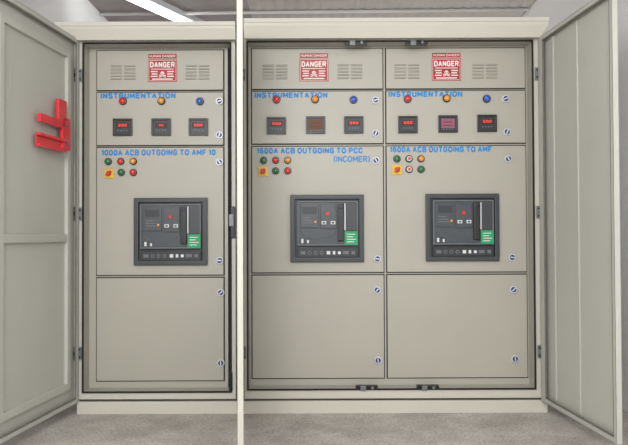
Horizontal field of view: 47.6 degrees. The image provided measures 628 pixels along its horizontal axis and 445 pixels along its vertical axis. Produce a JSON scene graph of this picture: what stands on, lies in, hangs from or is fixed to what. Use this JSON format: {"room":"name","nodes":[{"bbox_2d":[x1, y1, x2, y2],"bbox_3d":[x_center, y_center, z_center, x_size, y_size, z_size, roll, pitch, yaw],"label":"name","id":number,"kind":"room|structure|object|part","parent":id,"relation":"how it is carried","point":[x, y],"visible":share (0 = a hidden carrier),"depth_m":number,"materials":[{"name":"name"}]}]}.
{"room":"electrical room","nodes":[
{"label":"electrical room","id":0,"kind":"room"},
{"bbox_2d":[17,0,108,23],"bbox_3d":[-1.801,-0.339,3.406,0.200,2.750,8.000,0,-1,0],"label":"wall","id":1,"kind":"structure","parent":0,"point":[54,11],"depth_m":4.89,"materials":[{"name":"white paint"}]},
{"bbox_2d":[88,0,530,36],"bbox_3d":[-0.007,-1.780,3.432,3.800,0.120,8.000,0,-1,0],"label":"ceiling","id":2,"kind":"structure","parent":0,"point":[103,6],"depth_m":5.59,"materials":[{"name":"paint"}]},
{"bbox_2d":[127,0,203,20],"bbox_3d":[-1.208,-1.638,5.435,0.145,0.086,1.240,-1,-1,25],"label":"ceiling light","id":3,"kind":"object","parent":2,"relation":"attached to","point":[166,10],"visible":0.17,"depth_m":5.47,"materials":[{"name":"white plastic"}]},
{"bbox_2d":[100,8,529,15],"bbox_3d":[-0.006,-1.658,5.610,3.381,0.023,0.024,0,-1,1],"label":"conduit","id":4,"kind":"object","parent":2,"relation":"attached to","point":[484,9],"visible":1,"depth_m":5.60,"materials":[{"name":"grey plastic"}]},
{"bbox_2d":[1,400,627,444],"bbox_3d":[0.004,1.079,3.382,3.800,0.100,8.000,0,-1,0],"label":"floor","id":5,"kind":"structure","parent":0,"point":[67,427],"depth_m":3.54,"materials":[{"name":"concrete"}]},
{"bbox_2d":[0,0,243,444],"bbox_3d":[-0.907,-0.022,3.837,0.990,2.126,1.638,0,-1,0],"label":"tall cabinet","id":6,"kind":"object","parent":5,"relation":"on","point":[118,249],"depth_m":3.96,"materials":[{"name":"beige metal"}]},
{"bbox_3d":[-1.344,-0.019,3.455,0.019,1.799,0.698,0,-1,6],"label":"stiffener frame","id":7,"kind":"part","parent":6,"relation":"part of","materials":[{"name":"beige metal"}]},
{"bbox_3d":[-1.343,-0.019,3.455,0.028,1.979,0.868,0,-1,6],"label":"door","id":8,"kind":"part","parent":6,"relation":"part of","materials":[{"name":"beige metal"}]},
{"bbox_3d":[-1.313,-0.507,3.565,0.018,0.041,0.260,0,-1,6],"label":"arm","id":9,"kind":"part","parent":6,"relation":"part of","materials":[{"name":"red paint"}]},
{"bbox_3d":[-1.310,-0.398,3.553,0.026,0.066,0.280,0,-1,6],"label":"channel arm","id":10,"kind":"part","parent":6,"relation":"part of","materials":[{"name":"red paint"}]},
{"bbox_3d":[-1.307,-0.499,3.587,0.026,0.270,0.345,0,-1,6],"label":"steel bracket","id":11,"kind":"part","parent":6,"relation":"part of","materials":[{"name":"red metal"}]},
{"bbox_3d":[-1.300,-0.506,3.692,0.018,0.253,0.135,0,-1,6],"label":"upright plate","id":12,"kind":"part","parent":6,"relation":"part of","materials":[{"name":"red paint"}]},
{"bbox_2d":[104,158,111,164],"bbox_3d":[-1.153,-0.342,3.981,0.041,0.041,0.028,0,-1,0],"label":"lamp","id":13,"kind":"object","parent":6,"relation":"attached to","point":[107,161],"depth_m":3.98,"materials":[{"name":"green plastic"}]},
{"bbox_2d":[104,169,113,177],"bbox_3d":[-1.147,-0.275,3.978,0.054,0.054,0.032,0,-1,0],"label":"switch","id":14,"kind":"object","parent":6,"relation":"attached to","point":[108,173],"depth_m":3.99,"materials":[{"name":"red plastic"}]},
{"bbox_2d":[117,169,124,175],"bbox_3d":[-1.080,-0.280,3.980,0.041,0.041,0.028,0,-1,0],"label":"lamp","id":15,"kind":"object","parent":6,"relation":"attached to","point":[120,172],"depth_m":3.98,"materials":[{"name":"green plastic"}]},
{"bbox_2d":[117,158,124,164],"bbox_3d":[-1.083,-0.342,3.981,0.041,0.041,0.028,0,-1,0],"label":"lamp","id":16,"kind":"object","parent":6,"relation":"attached to","point":[120,161],"depth_m":3.98,"materials":[{"name":"red plastic"}]},
{"bbox_2d":[119,97,126,104],"bbox_3d":[-1.073,-0.681,3.986,0.045,0.045,0.028,0,-1,0],"label":"lamp","id":17,"kind":"object","parent":6,"relation":"attached to","point":[122,100],"depth_m":3.99,"materials":[{"name":"red plastic"}]},
{"bbox_2d":[130,169,136,175],"bbox_3d":[-1.012,-0.281,3.980,0.041,0.041,0.028,0,-1,0],"label":"lamp","id":18,"kind":"object","parent":6,"relation":"attached to","point":[133,172],"depth_m":3.98,"materials":[{"name":"red plastic"}]},
{"bbox_2d":[130,158,136,164],"bbox_3d":[-1.013,-0.343,3.981,0.041,0.041,0.028,0,-1,0],"label":"lamp","id":19,"kind":"object","parent":6,"relation":"on","point":[133,161],"depth_m":3.98,"materials":[{"name":"orange plastic"}]},
{"bbox_3d":[-0.922,0.119,3.963,0.059,0.031,0.002,0,-1,0],"label":"data plate","id":20,"kind":"part","parent":6,"relation":"part of","materials":[{"name":"plastic"}]},
{"bbox_3d":[-0.876,-0.029,4.007,0.786,1.928,0.012,0,-1,0],"label":"mounting frame","id":21,"kind":"part","parent":6,"relation":"part of","materials":[{"name":"beige metal"}]},
{"bbox_3d":[-0.860,0.597,3.985,0.722,0.584,0.012,0,-1,0],"label":"compartment door","id":22,"kind":"part","parent":6,"relation":"part of","materials":[{"name":"beige metal"}]},
{"bbox_3d":[-0.863,-0.063,3.996,0.722,0.725,0.012,0,-1,0],"label":"compartment door","id":23,"kind":"part","parent":6,"relation":"part of","materials":[{"name":"beige metal"}]},
{"bbox_3d":[-0.865,-0.583,4.005,0.722,0.307,0.012,0,-1,0],"label":"compartment door","id":24,"kind":"part","parent":6,"relation":"part of","materials":[{"name":"beige metal"}]},
{"bbox_3d":[-0.866,-0.857,4.010,0.722,0.234,0.012,0,-1,0],"label":"compartment door","id":25,"kind":"part","parent":6,"relation":"part of","materials":[{"name":"beige metal"}]},
{"bbox_2d":[157,97,164,104],"bbox_3d":[-0.857,-0.682,3.986,0.045,0.045,0.028,0,-1,0],"label":"lamp","id":26,"kind":"object","parent":6,"relation":"attached to","point":[160,100],"depth_m":3.99,"materials":[{"name":"orange plastic"}]},
{"bbox_2d":[152,78,172,79],"bbox_3d":[-0.851,-0.805,3.998,0.116,0.006,0.001,0,-1,0],"label":"print","id":27,"kind":"object","parent":6,"relation":"attached to","point":[152,78],"depth_m":4.00,"materials":[{"name":"white paint"}]},
{"bbox_3d":[-0.797,0.184,3.972,0.337,0.055,0.021,0,-1,0],"label":"racking panel","id":28,"kind":"part","parent":6,"relation":"part of","materials":[{"name":"black plastic"}]},
{"bbox_3d":[-0.794,-0.015,3.962,0.087,0.135,0.009,0,-1,0],"label":"control plate","id":29,"kind":"part","parent":6,"relation":"part of","materials":[{"name":"plastic"}]},
{"bbox_3d":[-0.725,0.016,3.953,0.034,0.208,0.030,0,-1,0],"label":"charging handle","id":30,"kind":"part","parent":6,"relation":"part of","materials":[{"name":"black plastic"}]},
{"bbox_3d":[-0.664,-0.012,3.964,0.059,0.152,0.005,0,-1,0],"label":"plate","id":31,"kind":"part","parent":6,"relation":"part of","materials":[{"name":"plastic"}]},
{"bbox_2d":[196,97,203,104],"bbox_3d":[-0.640,-0.680,3.986,0.045,0.045,0.028,0,-1,0],"label":"lamp","id":32,"kind":"object","parent":6,"relation":"attached to","point":[199,100],"depth_m":3.99,"materials":[{"name":"blue plastic"}]},
{"bbox_3d":[-0.860,-0.029,4.017,0.803,1.905,0.008,0,-1,0],"label":"plate","id":33,"kind":"part","parent":6,"relation":"part of","materials":[{"name":"grey metal"}]},
{"bbox_2d":[236,0,622,444],"bbox_3d":[0.452,-0.035,3.862,1.742,2.142,1.577,0,-1,0],"label":"tall cabinet","id":34,"kind":"object","parent":5,"relation":"on","point":[429,207],"visible":1,"depth_m":3.98,"materials":[{"name":"beige metal"}]},
{"bbox_3d":[-0.362,-0.022,3.482,0.028,1.979,0.815,0,-1,-6],"label":"door","id":35,"kind":"part","parent":34,"relation":"part of","materials":[{"name":"beige metal"}]},
{"bbox_2d":[258,167,267,175],"bbox_3d":[-0.285,-0.286,3.978,0.054,0.054,0.032,0,-1,0],"label":"switch","id":36,"kind":"object","parent":34,"relation":"attached to","point":[262,171],"depth_m":3.99,"materials":[{"name":"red plastic"}]},
{"bbox_2d":[260,157,266,163],"bbox_3d":[-0.282,-0.348,3.981,0.041,0.041,0.028,0,-1,0],"label":"lamp","id":37,"kind":"object","parent":34,"relation":"on","point":[263,160],"depth_m":3.98,"materials":[{"name":"green plastic"}]},
{"bbox_2d":[272,167,278,174],"bbox_3d":[-0.215,-0.289,3.980,0.041,0.041,0.028,0,-1,0],"label":"lamp","id":38,"kind":"object","parent":34,"relation":"attached to","point":[275,170],"depth_m":3.98,"materials":[{"name":"green plastic"}]},
{"bbox_2d":[272,157,278,163],"bbox_3d":[-0.215,-0.348,3.981,0.041,0.041,0.028,0,-1,0],"label":"lamp","id":39,"kind":"object","parent":34,"relation":"on","point":[275,160],"depth_m":3.98,"materials":[{"name":"red plastic"}]},
{"bbox_2d":[272,96,279,103],"bbox_3d":[-0.210,-0.690,3.987,0.045,0.045,0.028,0,-1,0],"label":"lamp","id":40,"kind":"object","parent":34,"relation":"attached to","point":[275,99],"depth_m":3.99,"materials":[{"name":"red plastic"}]},
{"bbox_2d":[284,167,290,173],"bbox_3d":[-0.147,-0.290,3.980,0.041,0.041,0.028,0,-1,0],"label":"lamp","id":41,"kind":"object","parent":34,"relation":"attached to","point":[287,170],"depth_m":3.98,"materials":[{"name":"red plastic"}]},
{"bbox_2d":[284,157,290,163],"bbox_3d":[-0.147,-0.349,3.981,0.041,0.041,0.028,0,-1,0],"label":"lamp","id":42,"kind":"object","parent":34,"relation":"on","point":[287,160],"depth_m":3.98,"materials":[{"name":"orange plastic"}]},
{"bbox_3d":[-0.049,0.102,3.964,0.059,0.031,0.002,0,-1,0],"label":"data plate","id":43,"kind":"part","parent":34,"relation":"part of","materials":[{"name":"plastic"}]},
{"bbox_2d":[311,95,318,102],"bbox_3d":[0.006,-0.691,3.987,0.045,0.045,0.028,0,-1,0],"label":"lamp","id":44,"kind":"object","parent":34,"relation":"attached to","point":[314,98],"depth_m":3.99,"materials":[{"name":"orange plastic"}]},
{"bbox_3d":[0.018,-0.865,4.010,0.747,0.237,0.012,0,-1,0],"label":"compartment door","id":45,"kind":"part","parent":34,"relation":"part of","materials":[{"name":"beige metal"}]},
{"bbox_3d":[0.019,-0.590,4.005,0.747,0.305,0.012,0,-1,0],"label":"compartment door","id":46,"kind":"part","parent":34,"relation":"part of","materials":[{"name":"beige metal"}]},
{"bbox_3d":[0.023,0.582,3.985,0.747,0.584,0.012,0,-1,0],"label":"compartment door","id":47,"kind":"part","parent":34,"relation":"part of","materials":[{"name":"beige metal"}]},
{"bbox_3d":[0.021,-0.074,3.996,0.747,0.716,0.012,0,-1,0],"label":"compartment door","id":48,"kind":"part","parent":34,"relation":"part of","materials":[{"name":"beige metal"}]},
{"bbox_3d":[0.076,0.167,3.972,0.337,0.055,0.021,0,-1,0],"label":"racking panel","id":49,"kind":"part","parent":34,"relation":"part of","materials":[{"name":"black plastic"}]},
{"bbox_3d":[0.080,-0.032,3.963,0.087,0.135,0.009,0,-1,0],"label":"control plate","id":50,"kind":"part","parent":34,"relation":"part of","materials":[{"name":"plastic"}]},
{"bbox_3d":[0.149,-0.002,3.954,0.034,0.208,0.030,0,-1,0],"label":"charging handle","id":51,"kind":"part","parent":34,"relation":"part of","materials":[{"name":"black plastic"}]},
{"bbox_3d":[0.209,-0.030,3.965,0.059,0.152,0.005,0,-1,0],"label":"plate","id":52,"kind":"part","parent":34,"relation":"part of","materials":[{"name":"plastic"}]},
{"bbox_2d":[350,96,357,103],"bbox_3d":[0.222,-0.689,3.986,0.045,0.045,0.028,0,-1,0],"label":"lamp","id":53,"kind":"object","parent":34,"relation":"attached to","point":[353,99],"depth_m":3.99,"materials":[{"name":"blue plastic"}]},
{"bbox_3d":[0.425,-0.042,4.007,1.576,1.923,0.012,0,-1,0],"label":"mounting frame","id":54,"kind":"part","parent":34,"relation":"part of","materials":[{"name":"beige metal"}]},
{"bbox_2d":[392,165,401,174],"bbox_3d":[0.465,-0.295,3.978,0.054,0.054,0.032,0,-1,0],"label":"switch","id":55,"kind":"object","parent":34,"relation":"attached to","point":[396,169],"depth_m":3.99,"materials":[{"name":"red plastic"}]},
{"bbox_2d":[393,155,400,162],"bbox_3d":[0.465,-0.357,3.981,0.041,0.041,0.028,0,-1,0],"label":"lamp","id":56,"kind":"object","parent":34,"relation":"on","point":[396,158],"depth_m":3.99,"materials":[{"name":"green plastic"}]},
{"bbox_2d":[404,95,411,102],"bbox_3d":[0.525,-0.693,3.987,0.045,0.045,0.028,0,-1,0],"label":"lamp","id":57,"kind":"object","parent":34,"relation":"attached to","point":[407,98],"depth_m":3.99,"materials":[{"name":"red plastic"}]},
{"bbox_2d":[405,166,412,172],"bbox_3d":[0.533,-0.298,3.980,0.041,0.041,0.027,0,-1,0],"label":"lamp","id":58,"kind":"object","parent":34,"relation":"attached to","point":[408,169],"depth_m":3.98,"materials":[{"name":"white plastic"}]},
{"bbox_2d":[405,155,412,161],"bbox_3d":[0.532,-0.357,3.981,0.041,0.041,0.027,0,-1,0],"label":"lamp","id":59,"kind":"object","parent":34,"relation":"on","point":[408,158],"depth_m":3.98,"materials":[{"name":"white plastic"}]},
{"bbox_2d":[417,166,424,172],"bbox_3d":[0.600,-0.298,3.980,0.041,0.041,0.028,0,-1,0],"label":"lamp","id":60,"kind":"object","parent":34,"relation":"attached to","point":[420,169],"depth_m":3.98,"materials":[{"name":"green plastic"}]},
{"bbox_2d":[417,155,424,161],"bbox_3d":[0.600,-0.357,3.981,0.041,0.041,0.028,0,-1,0],"label":"lamp","id":61,"kind":"object","parent":34,"relation":"on","point":[420,158],"depth_m":3.98,"materials":[{"name":"orange plastic"}]},
{"bbox_3d":[0.707,0.096,3.964,0.059,0.031,0.002,0,-1,0],"label":"data plate","id":62,"kind":"part","parent":34,"relation":"part of","materials":[{"name":"plastic"}]},
{"bbox_2d":[436,77,456,78],"bbox_3d":[0.744,-0.811,3.998,0.116,0.006,0.001,0,-1,0],"label":"print","id":63,"kind":"object","parent":34,"relation":"attached to","point":[436,77],"depth_m":4.00,"materials":[{"name":"white paint"}]},
{"bbox_2d":[443,94,450,101],"bbox_3d":[0.745,-0.697,3.987,0.045,0.045,0.028,0,-1,0],"label":"lamp","id":64,"kind":"object","parent":34,"relation":"attached to","point":[446,97],"depth_m":3.99,"materials":[{"name":"orange plastic"}]},
{"bbox_3d":[0.797,-0.593,4.005,0.792,0.305,0.012,0,-1,0],"label":"compartment door","id":65,"kind":"part","parent":34,"relation":"part of","materials":[{"name":"beige metal"}]},
{"bbox_3d":[0.796,-0.868,4.010,0.792,0.237,0.012,0,-1,0],"label":"compartment door","id":66,"kind":"part","parent":34,"relation":"part of","materials":[{"name":"beige metal"}]},
{"bbox_3d":[0.799,-0.077,3.996,0.792,0.716,0.012,0,-1,0],"label":"compartment door","id":67,"kind":"part","parent":34,"relation":"part of","materials":[{"name":"beige metal"}]},
{"bbox_3d":[0.801,0.579,3.985,0.792,0.584,0.012,0,-1,0],"label":"compartment door","id":68,"kind":"part","parent":34,"relation":"part of","materials":[{"name":"beige metal"}]},
{"bbox_3d":[0.832,0.161,3.972,0.337,0.055,0.021,0,-1,0],"label":"racking panel","id":69,"kind":"part","parent":34,"relation":"part of","materials":[{"name":"black plastic"}]},
{"bbox_3d":[0.836,-0.038,3.963,0.087,0.135,0.009,0,-1,0],"label":"control plate","id":70,"kind":"part","parent":34,"relation":"part of","materials":[{"name":"plastic"}]},
{"bbox_3d":[0.904,-0.007,3.954,0.034,0.208,0.030,0,-1,0],"label":"charging handle","id":71,"kind":"part","parent":34,"relation":"part of","materials":[{"name":"black plastic"}]},
{"bbox_2d":[483,95,490,102],"bbox_3d":[0.969,-0.695,3.987,0.045,0.045,0.028,0,-1,0],"label":"lamp","id":72,"kind":"object","parent":34,"relation":"attached to","point":[486,98],"depth_m":3.99,"materials":[{"name":"blue plastic"}]},
{"bbox_3d":[0.965,-0.035,3.965,0.059,0.152,0.005,0,-1,0],"label":"plate","id":73,"kind":"part","parent":34,"relation":"part of","materials":[{"name":"plastic"}]},
{"bbox_3d":[1.277,-0.029,3.481,0.028,1.979,0.815,0,-1,-4],"label":"door","id":74,"kind":"part","parent":34,"relation":"part of","materials":[{"name":"beige metal"}]},
{"bbox_2d":[521,0,627,411],"bbox_3d":[1.799,-0.352,3.406,0.200,2.750,8.000,0,-1,0],"label":"wall","id":75,"kind":"structure","parent":0,"point":[557,11],"depth_m":3.92,"materials":[{"name":"white paint"}]},
{"bbox_2d":[247,0,535,17],"bbox_3d":[0.589,-1.671,6.075,2.190,0.011,2.290,0,-1,0],"label":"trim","id":76,"kind":"structure","parent":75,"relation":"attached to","point":[254,5],"depth_m":5.54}
]}

